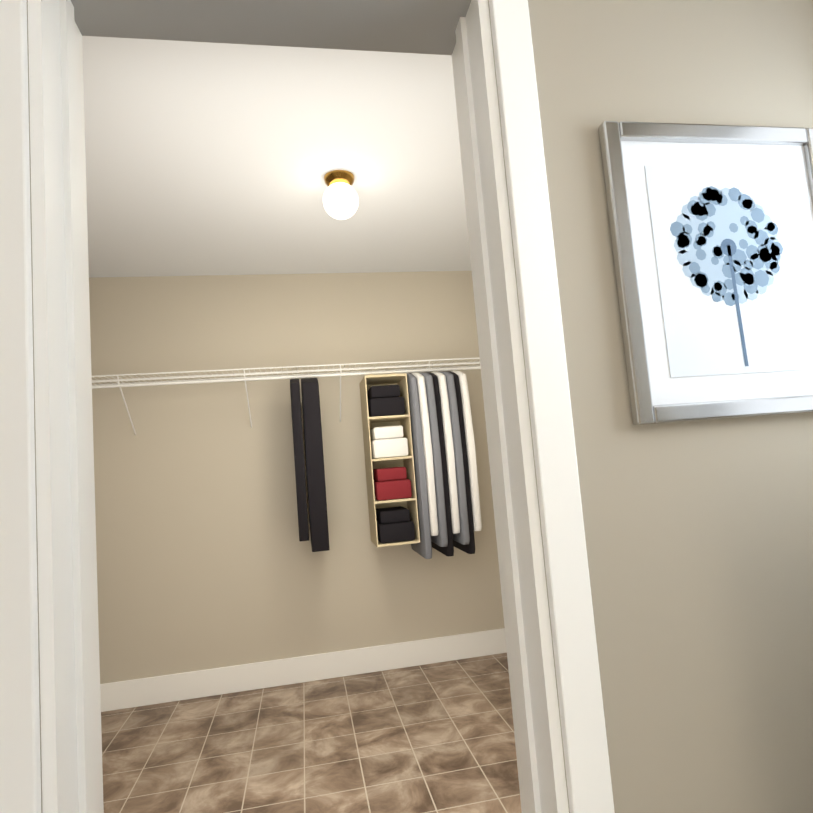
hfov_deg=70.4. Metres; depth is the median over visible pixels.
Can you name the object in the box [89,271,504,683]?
wall
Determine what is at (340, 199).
fixture
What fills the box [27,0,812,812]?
wall
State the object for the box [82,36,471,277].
ceiling
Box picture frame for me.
[598,121,812,424]
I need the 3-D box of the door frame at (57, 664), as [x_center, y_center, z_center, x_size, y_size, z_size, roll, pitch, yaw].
[-0.527,0.324,0.839,0.084,2.046,0.188,-4,-6,-11]
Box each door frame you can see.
[0,0,103,812]
[452,0,614,812]
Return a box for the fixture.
[323,170,357,219]
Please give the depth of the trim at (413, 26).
1.04 m
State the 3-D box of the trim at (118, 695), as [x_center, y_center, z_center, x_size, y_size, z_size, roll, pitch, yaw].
[-0.469,1.519,3.373,2.600,0.145,0.014,-4,-6,-11]
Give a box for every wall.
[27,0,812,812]
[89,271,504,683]
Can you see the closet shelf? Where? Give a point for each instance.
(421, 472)
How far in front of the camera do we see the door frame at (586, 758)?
0.93 m
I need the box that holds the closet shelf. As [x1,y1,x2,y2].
[92,357,481,558]
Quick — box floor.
[101,653,521,812]
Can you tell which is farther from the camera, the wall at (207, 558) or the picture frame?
the wall at (207, 558)
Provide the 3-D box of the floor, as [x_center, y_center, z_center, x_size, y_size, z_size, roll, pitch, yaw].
[-0.097,1.348,0.594,3.110,0.100,5.860,-4,-6,-11]
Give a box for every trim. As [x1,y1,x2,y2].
[71,0,470,54]
[100,628,506,711]

